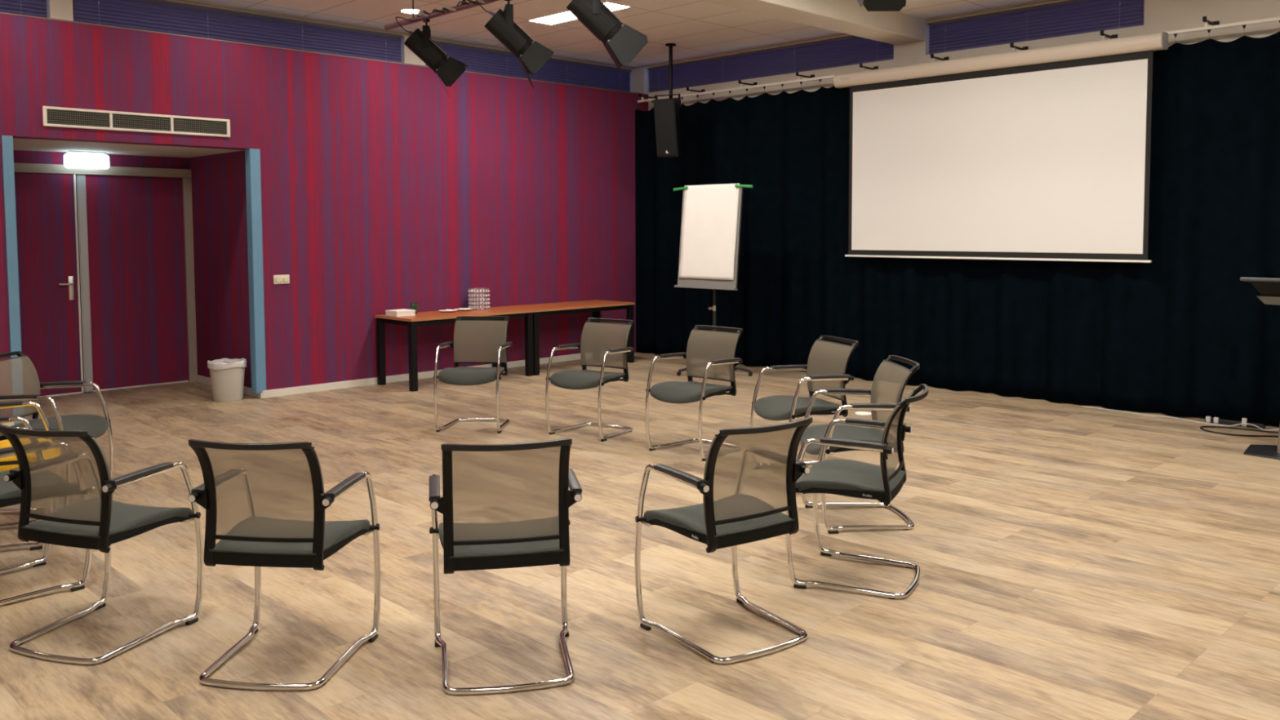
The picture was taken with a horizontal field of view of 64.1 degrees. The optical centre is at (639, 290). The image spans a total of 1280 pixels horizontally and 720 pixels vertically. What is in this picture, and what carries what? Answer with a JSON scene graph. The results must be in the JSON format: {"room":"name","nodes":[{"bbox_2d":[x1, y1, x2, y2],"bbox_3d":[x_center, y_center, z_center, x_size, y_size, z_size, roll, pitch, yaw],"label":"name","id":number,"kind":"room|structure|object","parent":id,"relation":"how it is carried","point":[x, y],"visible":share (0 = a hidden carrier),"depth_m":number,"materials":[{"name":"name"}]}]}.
{"room":"community hall","nodes":[
{"label":"community hall","id":0,"kind":"room"},
{"bbox_2d":[13,150,188,392],"bbox_3d":[-5.660,-0.179,10.431,2.300,2.430,0.100,-4,5,-45],"label":"wall","id":1,"kind":"structure","parent":0,"point":[20,156],"depth_m":10.58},
{"bbox_2d":[13,172,84,396],"bbox_3d":[-5.955,-0.042,9.981,0.887,2.206,0.114,-4,5,-45],"label":"door","id":2,"kind":"structure","parent":1,"relation":"in","point":[46,204],"depth_m":10.11,"materials":[{"name":"purple wood"}]},
{"bbox_2d":[13,162,197,382],"bbox_3d":[-5.599,-0.112,10.373,2.100,2.303,0.074,-4,5,-45],"label":"trim","id":3,"kind":"structure","parent":1,"relation":"attached to","point":[185,174],"depth_m":11.00,"materials":[{"name":"beige"}]},
{"bbox_2d":[75,174,188,391],"bbox_3d":[-5.292,-0.088,10.697,1.036,2.206,0.048,-4,5,-45],"label":"door","id":4,"kind":"structure","parent":1,"relation":"in","point":[131,228],"depth_m":10.66,"materials":[{"name":"purple wood"}]},
{"bbox_2d":[13,137,243,157],"bbox_3d":[-5.151,-1.387,9.838,2.300,0.050,1.560,-4,5,-45],"label":"ceiling","id":5,"kind":"structure","parent":0,"point":[28,144],"depth_m":9.79,"materials":[{"name":"beige paint"}]},
{"bbox_2d":[63,151,109,168],"bbox_3d":[-5.503,-1.298,10.171,0.400,0.165,0.110,-4,5,-45],"label":"emergency light","id":6,"kind":"object","parent":5,"relation":"attached to","point":[80,160],"visible":1,"depth_m":10.12,"materials":[{"name":"white plastic"}]},
{"bbox_2d":[188,150,251,387],"bbox_3d":[-4.330,-0.197,10.650,0.100,2.430,1.460,-4,5,-45],"label":"wall","id":7,"kind":"structure","parent":0,"point":[219,192],"depth_m":10.57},
{"bbox_2d":[195,374,262,398],"bbox_3d":[-4.271,0.986,10.585,0.016,0.075,1.612,-4,5,-45],"label":"baseboard","id":8,"kind":"structure","parent":7,"relation":"attached to","point":[201,379],"depth_m":10.29,"materials":[{"name":"white"}]},
{"bbox_2d":[0,13,648,390],"bbox_3d":[-5.016,-0.577,8.778,14.650,3.420,0.200,-4,5,-45],"label":"wall","id":9,"kind":"structure","parent":0,"point":[382,190],"depth_m":10.82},
{"bbox_2d":[1,422,13,426],"bbox_3d":[-7.607,1.268,6.161,6.725,0.075,0.016,-4,5,-45],"label":"baseboard","id":10,"kind":"structure","parent":9,"relation":"attached to","point":[11,424],"depth_m":8.49,"materials":[{"name":"white"}]},
{"bbox_2d":[1,135,24,425],"bbox_3d":[-5.222,-0.063,8.503,0.080,2.430,0.082,-4,5,-45],"label":"trim","id":11,"kind":"structure","parent":9,"relation":"attached to","point":[6,140],"depth_m":8.45,"materials":[{"name":"blue paint"}]},
{"bbox_2d":[42,106,230,137],"bbox_3d":[-4.449,-1.502,9.134,1.580,0.166,0.018,-4,5,-45],"label":"air vent","id":12,"kind":"object","parent":9,"relation":"in","point":[59,117],"visible":1,"depth_m":9.08,"materials":[{"name":"white metal"}]},
{"bbox_2d":[46,109,110,127],"bbox_3d":[-4.816,-1.479,8.772,0.493,0.122,0.011,-4,5,-45],"label":"grille","id":13,"kind":"object","parent":12,"relation":"attached to","point":[55,117],"depth_m":8.77,"materials":[{"name":"grey metal"}]},
{"bbox_2d":[112,113,171,130],"bbox_3d":[-4.449,-1.502,9.134,0.496,0.122,0.011,-4,5,-45],"label":"grille","id":14,"kind":"object","parent":12,"relation":"attached to","point":[121,122],"depth_m":9.13,"materials":[{"name":"grey metal"}]},
{"bbox_2d":[173,118,226,134],"bbox_3d":[-4.083,-1.526,9.496,0.493,0.122,0.011,-4,5,-45],"label":"grille","id":15,"kind":"object","parent":12,"relation":"attached to","point":[180,126],"depth_m":9.49,"materials":[{"name":"grey metal"}]},
{"bbox_2d":[244,148,266,393],"bbox_3d":[-3.750,-0.186,9.977,0.102,2.375,0.112,-4,5,-45],"label":"trim","id":16,"kind":"structure","parent":9,"relation":"attached to","point":[252,156],"depth_m":9.94,"materials":[{"name":"blue paint"}]},
{"bbox_2d":[273,274,289,284],"bbox_3d":[-3.542,-0.112,10.109,0.164,0.090,0.024,-4,5,-45],"label":"light switch","id":17,"kind":"object","parent":9,"relation":"attached to","point":[277,279],"visible":1,"depth_m":10.11,"materials":[{"name":"beige plastic"}]},
{"bbox_2d":[0,11,648,94],"bbox_3d":[-5.104,-2.285,8.613,14.450,0.012,0.241,-4,5,-45],"label":"trim","id":18,"kind":"structure","parent":9,"relation":"attached to","point":[0,11],"depth_m":9.92,"materials":[{"name":"red"}]},
{"bbox_2d":[262,353,580,398],"bbox_3d":[-1.892,0.902,11.808,5.090,0.075,0.016,-4,5,-45],"label":"baseboard","id":19,"kind":"structure","parent":9,"relation":"attached to","point":[397,378],"depth_m":10.80,"materials":[{"name":"white wood"}]},
{"bbox_2d":[46,0,634,92],"bbox_3d":[-5.284,-2.429,8.787,14.450,0.520,0.200,-4,5,-45],"label":"wall","id":20,"kind":"structure","parent":0,"point":[55,9],"depth_m":10.69,"materials":[{"name":"beige paint"}]},
{"bbox_2d":[0,0,47,17],"bbox_3d":[-6.235,-2.417,7.749,3.104,0.328,0.037,-4,5,-45],"label":"blind","id":21,"kind":"object","parent":20,"relation":"attached to","point":[28,7],"visible":0.69,"depth_m":8.73,"materials":[{"name":"blue"}]},
{"bbox_2d":[72,0,401,62],"bbox_3d":[-3.809,-2.572,10.147,3.294,0.328,0.037,-4,5,-45],"label":"blind","id":22,"kind":"object","parent":20,"relation":"attached to","point":[157,15],"visible":0.91,"depth_m":10.01,"materials":[{"name":"blue"}]},
{"bbox_2d":[173,0,634,69],"bbox_3d":[-5.210,-2.665,8.697,14.450,0.016,0.012,-4,5,-45],"label":"trim","id":23,"kind":"structure","parent":20,"relation":"attached to","point":[184,1],"depth_m":10.86,"materials":[{"name":"beige"}]},
{"bbox_2d":[425,40,631,92],"bbox_3d":[-1.274,-2.735,12.652,3.229,0.328,0.037,-4,5,-45],"label":"blind","id":24,"kind":"object","parent":20,"relation":"attached to","point":[477,60],"visible":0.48,"depth_m":12.76,"materials":[{"name":"blue"}]},
{"bbox_2d":[193,0,1040,66],"bbox_3d":[-0.194,-2.458,3.846,14.750,0.100,14.330,-4,5,-45],"label":"ceiling","id":25,"kind":"structure","parent":0,"point":[697,28],"depth_m":10.68,"materials":[{"name":"tile"}]},
{"bbox_2d":[400,8,422,13],"bbox_3d":[-2.276,-2.782,10.171,0.224,0.008,0.224,-4,5,-45],"label":"recessed light","id":26,"kind":"object","parent":25,"relation":"in","point":[409,11],"visible":0.84,"depth_m":10.16,"materials":[{"name":"white plastic"}]},
{"bbox_2d":[384,0,499,30],"bbox_3d":[-0.430,-2.452,7.468,0.094,0.351,5.400,-4,5,-45],"label":"bar","id":27,"kind":"object","parent":25,"relation":"hanging from","point":[446,10],"visible":1,"depth_m":8.75,"materials":[{"name":"black metal"}]},
{"bbox_2d":[395,17,467,98],"bbox_3d":[-1.822,-2.062,8.986,0.616,0.735,0.284,-1,4,-5],"label":"lamp","id":28,"kind":"object","parent":27,"relation":"hanging from","point":[449,69],"visible":0.98,"depth_m":8.88,"materials":[{"name":"black metal"}]},
{"bbox_2d":[475,0,554,88],"bbox_3d":[-1.004,-2.001,8.155,0.616,0.762,0.263,-1,4,-11],"label":"lamp","id":29,"kind":"object","parent":27,"relation":"hanging from","point":[531,54],"visible":1,"depth_m":8.07,"materials":[{"name":"black metal"}]},
{"bbox_2d":[566,0,648,71],"bbox_3d":[-0.286,-1.971,7.442,0.650,0.740,0.279,-1,4,-11],"label":"lamp","id":30,"kind":"object","parent":27,"relation":"hanging from","point":[623,42],"visible":1,"depth_m":7.36,"materials":[{"name":"black metal"}]},
{"bbox_2d":[527,10,577,25],"bbox_3d":[-0.835,-2.808,10.514,0.344,0.008,0.658,-4,5,-45],"label":"recessed light","id":31,"kind":"object","parent":25,"relation":"in","point":[560,17],"depth_m":10.54,"materials":[{"name":"white plastic"}]},
{"bbox_2d":[603,1,631,11],"bbox_3d":[-0.290,-2.777,9.968,0.340,0.008,0.291,-4,5,-45],"label":"recessed light","id":32,"kind":"object","parent":25,"relation":"in","point":[613,6],"depth_m":9.97,"materials":[{"name":"white"}]},
{"bbox_2d":[653,43,682,157],"bbox_3d":[0.351,-2.244,12.088,0.308,1.334,0.362,1,4,26],"label":"ceiling speaker","id":33,"kind":"object","parent":25,"relation":"hanging from","point":[666,111],"visible":1,"depth_m":12.01,"materials":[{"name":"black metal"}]},
{"bbox_2d":[653,99,676,156],"bbox_3d":[0.297,-1.905,11.995,0.250,0.642,0.109,1,4,26],"label":"grille","id":34,"kind":"object","parent":33,"relation":"attached to","point":[664,110],"depth_m":11.98,"materials":[{"name":"black metal"}]},
{"bbox_2d":[857,0,906,11],"bbox_3d":[1.381,-1.970,5.737,0.255,0.776,0.513,0,3,0],"label":"projector","id":35,"kind":"object","parent":25,"relation":"hanging from","point":[870,5],"visible":1,"depth_m":5.78,"materials":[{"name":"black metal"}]},
{"bbox_2d":[0,352,1279,719],"bbox_3d":[-0.710,1.424,4.621,14.750,0.100,15.840,-4,5,-45],"label":"floor","id":36,"kind":"structure","parent":0,"point":[1076,562],"depth_m":4.72,"materials":[{"name":"brown wood"}]},
{"bbox_2d":[0,400,50,551],"bbox_3d":[-3.428,0.883,5.417,0.625,0.904,0.571,-2,4,-25],"label":"chair","id":37,"kind":"object","parent":36,"relation":"on","point":[8,463],"visible":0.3,"depth_m":5.29,"materials":[{"name":"silver metal"}]},
{"bbox_2d":[0,426,92,605],"bbox_3d":[-2.915,0.925,4.691,0.571,0.904,0.625,3,5,42],"label":"chair","id":38,"kind":"object","parent":36,"relation":"on","point":[10,493],"visible":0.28,"depth_m":4.66,"materials":[{"name":"grey"}]},
{"bbox_2d":[0,351,113,513],"bbox_3d":[-3.591,0.838,6.167,0.625,0.904,0.571,0,3,-2],"label":"chair","id":39,"kind":"object","parent":36,"relation":"on","point":[19,377],"visible":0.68,"depth_m":6.23,"materials":[{"name":"grey"}]},
{"bbox_2d":[0,423,204,665],"bbox_3d":[-2.195,0.955,4.163,0.571,0.904,0.625,1,4,20],"label":"chair","id":40,"kind":"object","parent":36,"relation":"on","point":[63,477],"visible":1,"depth_m":4.01,"materials":[{"name":"grey"}]},
{"bbox_2d":[207,358,246,401],"bbox_3d":[-4.018,0.866,9.963,0.354,0.388,0.353,-4,5,-45],"label":"waste bin","id":41,"kind":"object","parent":36,"relation":"on","point":[227,375],"visible":1,"depth_m":9.84,"materials":[{"name":"grey plastic"}]},
{"bbox_2d":[187,439,380,690],"bbox_3d":[-1.359,0.966,3.914,0.571,0.904,0.625,0,4,7],"label":"chair","id":42,"kind":"object","parent":36,"relation":"on","point":[265,504],"visible":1,"depth_m":3.74,"materials":[{"name":"grey"}]},
{"bbox_2d":[374,306,533,391],"bbox_3d":[-1.998,0.608,11.165,1.588,0.742,0.706,-4,5,-45],"label":"work table","id":43,"kind":"object","parent":36,"relation":"on","point":[431,317],"visible":0.9,"depth_m":10.83,"materials":[{"name":"brown wood"}]},
{"bbox_2d":[385,308,415,316],"bbox_3d":[-2.525,0.233,10.774,0.226,0.058,0.226,-4,5,-45],"label":"box","id":44,"kind":"object","parent":43,"relation":"on","point":[393,313],"visible":1,"depth_m":10.71,"materials":[{"name":"white cardboard"}]},
{"bbox_2d":[410,302,417,314],"bbox_3d":[-2.414,0.189,10.937,0.084,0.125,0.084,-4,5,-45],"label":"glass cup","id":45,"kind":"object","parent":43,"relation":"on","point":[414,305],"visible":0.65,"depth_m":10.91,"materials":[{"name":"green glass"}]},
{"bbox_2d":[438,309,457,312],"bbox_3d":[-2.108,0.220,11.228,0.214,0.026,0.214,-4,5,-45],"label":"plate","id":46,"kind":"object","parent":43,"relation":"on","point":[444,310],"visible":1,"depth_m":11.18,"materials":[{"name":"white ceramic"}]},
{"bbox_2d":[453,307,473,311],"bbox_3d":[-1.970,0.208,11.407,0.214,0.026,0.214,1,4,22],"label":"plate","id":47,"kind":"object","parent":43,"relation":"on","point":[460,308],"visible":0.97,"depth_m":11.39,"materials":[{"name":"white ceramic"}]},
{"bbox_2d":[467,288,490,310],"bbox_3d":[-1.824,0.092,11.587,0.249,0.235,0.248,-4,5,-45],"label":"cups","id":48,"kind":"object","parent":43,"relation":"on","point":[486,300],"visible":0.96,"depth_m":11.51,"materials":[{"name":"white ceramic"}]},
{"bbox_2d":[433,315,512,433],"bbox_3d":[-1.373,0.687,8.500,0.571,0.904,0.625,0,4,7],"label":"chair","id":49,"kind":"object","parent":36,"relation":"on","point":[475,341],"visible":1,"depth_m":8.63,"materials":[{"name":"grey fabric"}]},
{"bbox_2d":[428,438,582,694],"bbox_3d":[-0.518,0.965,3.884,0.571,0.904,0.625,-1,4,-11],"label":"chair","id":50,"kind":"object","parent":36,"relation":"on","point":[502,506],"visible":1,"depth_m":3.71,"materials":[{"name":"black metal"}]},
{"bbox_2d":[499,299,635,375],"bbox_3d":[-0.868,0.536,12.281,1.580,0.742,0.706,-4,5,-45],"label":"work table","id":51,"kind":"object","parent":36,"relation":"on","point":[595,306],"visible":0.7,"depth_m":12.07,"materials":[{"name":"brown wood"}]},
{"bbox_2d":[545,317,634,441],"bbox_3d":[-0.379,0.699,8.236,0.571,0.904,0.625,2,4,33],"label":"chair","id":52,"kind":"object","parent":36,"relation":"on","point":[603,344],"visible":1,"depth_m":8.28,"materials":[{"name":"grey fabric"}]},
{"bbox_2d":[644,324,742,461],"bbox_3d":[0.422,0.737,7.567,0.571,0.904,0.625,3,5,43],"label":"chair","id":53,"kind":"object","parent":36,"relation":"on","point":[709,354],"visible":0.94,"depth_m":7.58,"materials":[{"name":"grey"}]},
{"bbox_2d":[673,183,753,376],"bbox_3d":[0.825,-0.122,11.491,0.847,2.137,0.882,0,3,-2],"label":"flip chart","id":54,"kind":"object","parent":36,"relation":"on","point":[711,214],"visible":0.88,"depth_m":11.43,"materials":[{"name":"white paper"}]},
{"bbox_2d":[674,284,737,290],"bbox_3d":[0.728,-0.036,11.448,0.066,0.031,0.892,-4,5,-45],"label":"tray","id":55,"kind":"object","parent":54,"relation":"on","point":[734,287],"depth_m":11.35,"materials":[{"name":"grey metal"}]},
{"bbox_2d":[634,417,813,664],"bbox_3d":[0.348,0.945,4.163,0.571,0.904,0.625,-3,4,-34],"label":"chair","id":56,"kind":"object","parent":36,"relation":"on","point":[751,474],"visible":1,"depth_m":4.03,"materials":[{"name":"grey"}]},
{"bbox_2d":[750,335,858,464],"bbox_3d":[1.103,0.779,6.833,0.625,0.904,0.571,-2,4,-21],"label":"chair","id":57,"kind":"object","parent":36,"relation":"on","point":[828,361],"visible":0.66,"depth_m":6.82,"materials":[{"name":"grey fabric"}]},
{"bbox_2d":[785,383,928,599],"bbox_3d":[1.025,0.903,4.810,0.625,0.904,0.571,1,4,24],"label":"chair","id":58,"kind":"object","parent":36,"relation":"on","point":[883,482],"visible":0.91,"depth_m":4.69,"materials":[{"name":"grey"}]},
{"bbox_2d":[799,355,919,533],"bbox_3d":[1.230,0.843,5.774,0.625,0.904,0.571,0,4,-5],"label":"chair","id":59,"kind":"object","parent":36,"relation":"on","point":[891,379],"visible":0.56,"depth_m":5.77,"materials":[{"name":"grey"}]},
{"bbox_2d":[854,411,871,415],"bbox_3d":[1.981,1.088,9.075,0.144,0.008,0.144,-4,5,-45],"label":"floor outlet","id":60,"kind":"object","parent":36,"relation":"on","point":[862,413],"visible":0.97,"depth_m":9.05,"materials":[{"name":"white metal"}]},
{"bbox_2d":[1082,405,1279,431],"bbox_3d":[4.698,1.088,8.635,0.060,0.045,1.952,-3,5,-42],"label":"cable","id":61,"kind":"object","parent":36,"relation":"on","point":[1082,406],"visible":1,"depth_m":8.74,"materials":[{"name":"grey plastic"}]},
{"bbox_2d":[1204,416,1265,429],"bbox_3d":[4.923,1.080,8.468,0.070,0.075,0.440,-4,5,-45],"label":"power strip","id":62,"kind":"object","parent":36,"relation":"on","point":[1208,419],"visible":1,"depth_m":8.47,"materials":[{"name":"white plastic"}]},
{"bbox_2d":[1200,426,1279,437],"bbox_3d":[4.997,1.137,8.042,1.052,0.013,0.323,2,4,33],"label":"power cable","id":63,"kind":"object","parent":36,"relation":"on","point":[1201,427],"visible":0.98,"depth_m":8.18,"materials":[{"name":"black plastic"}]},
{"bbox_2d":[1240,276,1279,459],"bbox_3d":[4.767,0.543,7.373,0.659,1.282,0.690,-4,5,-45],"label":"lectern","id":64,"kind":"object","parent":36,"relation":"on","point":[1268,288],"visible":1,"depth_m":7.34,"materials":[{"name":"black metal"}]},
{"bbox_2d":[1257,296,1279,305],"bbox_3d":[4.765,0.080,7.348,0.399,0.083,0.495,-4,5,-45],"label":"shelf","id":65,"kind":"object","parent":64,"relation":"attached to","point":[1265,300],"depth_m":7.32,"materials":[{"name":"grey"}]},
{"bbox_2d":[634,0,1279,111],"bbox_3d":[4.895,-0.829,9.021,0.200,3.820,13.980,-4,5,-45],"label":"wall","id":66,"kind":"structure","parent":0,"point":[1160,15],"depth_m":9.76,"materials":[{"name":"beige paint"}]},
{"bbox_2d":[639,93,655,100],"bbox_3d":[0.103,-2.531,13.400,0.305,0.080,0.056,-4,5,-45],"label":"bracket","id":67,"kind":"object","parent":66,"relation":"attached to","point":[640,95],"visible":0.69,"depth_m":13.33,"materials":[{"name":"black metal"}]},
{"bbox_2d":[637,17,1279,102],"bbox_3d":[4.449,-2.220,8.881,0.028,0.027,12.720,-4,5,-45],"label":"track","id":68,"kind":"object","parent":67,"relation":"attached to","point":[1275,19],"visible":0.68,"depth_m":11.31,"materials":[{"name":"white"}]},
{"bbox_3d":[1.081,-2.360,12.284,0.014,0.083,0.028,-4,5,-45],"label":"curtain hook","id":69,"kind":"object","parent":68,"relation":"hanging from","visible":0},
{"bbox_2d":[635,31,1279,426],"bbox_3d":[4.401,-0.532,9.030,0.152,3.221,12.664,-4,5,-45],"label":"stage curtain","id":70,"kind":"object","parent":69,"relation":"hanging from","point":[1180,332],"visible":0.65,"depth_m":9.86,"materials":[{"name":"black fabric"}]},
{"bbox_2d":[686,87,705,93],"bbox_3d":[0.693,-2.497,12.806,0.305,0.080,0.056,-4,5,-45],"label":"bracket","id":71,"kind":"object","parent":66,"relation":"attached to","point":[687,88],"visible":0.77,"depth_m":12.77,"materials":[{"name":"black metal"}]},
{"bbox_2d":[738,80,756,87],"bbox_3d":[1.282,-2.463,12.211,0.305,0.080,0.056,-4,5,-45],"label":"bracket","id":72,"kind":"object","parent":66,"relation":"attached to","point":[740,81],"visible":0.8,"depth_m":12.16,"materials":[{"name":"black metal"}]},
{"bbox_2d":[648,35,893,93],"bbox_3d":[1.424,-2.724,12.315,0.037,0.328,3.714,-4,5,-45],"label":"blind","id":73,"kind":"object","parent":66,"relation":"attached to","point":[852,50],"visible":0.88,"depth_m":12.15,"materials":[{"name":"blue"}]},
{"bbox_2d":[795,71,814,79],"bbox_3d":[1.872,-2.429,11.617,0.305,0.080,0.056,-4,5,-45],"label":"bracket","id":74,"kind":"object","parent":66,"relation":"attached to","point":[797,73],"visible":0.8,"depth_m":11.58,"materials":[{"name":"black metal"}]},
{"bbox_2d":[701,0,924,44],"bbox_3d":[-2.209,-2.420,5.818,14.250,0.240,0.360,-4,5,-45],"label":"beam","id":75,"kind":"structure","parent":66,"relation":"attached to","point":[845,16],"depth_m":9.77,"materials":[{"name":"beige paint"}]},
{"bbox_2d":[634,0,1058,68],"bbox_3d":[2.219,-2.861,11.446,0.012,0.016,6.510,-4,5,-45],"label":"trim","id":76,"kind":"structure","parent":66,"relation":"attached to","point":[1046,1],"depth_m":11.57,"materials":[{"name":"beige"}]},
{"bbox_2d":[859,62,878,71],"bbox_3d":[2.462,-2.395,11.023,0.305,0.080,0.056,-4,5,-45],"label":"bracket","id":77,"kind":"object","parent":66,"relation":"attached to","point":[861,64],"visible":0.74,"depth_m":10.98,"materials":[{"name":"black metal"}]},
{"bbox_2d":[930,53,949,62],"bbox_3d":[3.051,-2.361,10.428,0.305,0.080,0.056,-4,5,-45],"label":"bracket","id":78,"kind":"object","parent":66,"relation":"attached to","point":[932,56],"visible":0.78,"depth_m":10.39,"materials":[{"name":"black metal"}]},
{"bbox_2d":[833,31,1168,262],"bbox_3d":[3.408,-1.290,10.003,0.482,1.954,3.305,-4,5,-45],"label":"projection screen","id":79,"kind":"object","parent":66,"relation":"attached to","point":[1043,153],"visible":1,"depth_m":9.68,"materials":[{"name":"matte cloth"},{"name":"white painted metal"}]},
{"bbox_2d":[1009,42,1028,51],"bbox_3d":[3.641,-2.327,9.834,0.305,0.080,0.056,-4,5,-45],"label":"bracket","id":80,"kind":"object","parent":66,"relation":"attached to","point":[1011,44],"visible":0.74,"depth_m":9.77,"materials":[{"name":"black metal"}]},
{"bbox_2d":[928,0,1144,54],"bbox_3d":[3.775,-2.588,9.945,0.037,0.328,2.134,-4,5,-45],"label":"blind","id":81,"kind":"object","parent":66,"relation":"attached to","point":[1072,17],"visible":1,"depth_m":9.90,"materials":[{"name":"blue"}]},
{"bbox_2d":[1100,30,1117,39],"bbox_3d":[4.231,-2.293,9.239,0.305,0.080,0.056,-4,5,-45],"label":"bracket","id":82,"kind":"object","parent":66,"relation":"attached to","point":[1104,35],"visible":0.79,"depth_m":9.19,"materials":[{"name":"black metal"}]},
{"bbox_2d":[1202,16,1219,26],"bbox_3d":[4.820,-2.259,8.644,0.305,0.080,0.056,-4,5,-45],"label":"bracket","id":83,"kind":"object","parent":66,"relation":"attached to","point":[1204,18],"visible":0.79,"depth_m":8.58,"materials":[{"name":"black metal"}]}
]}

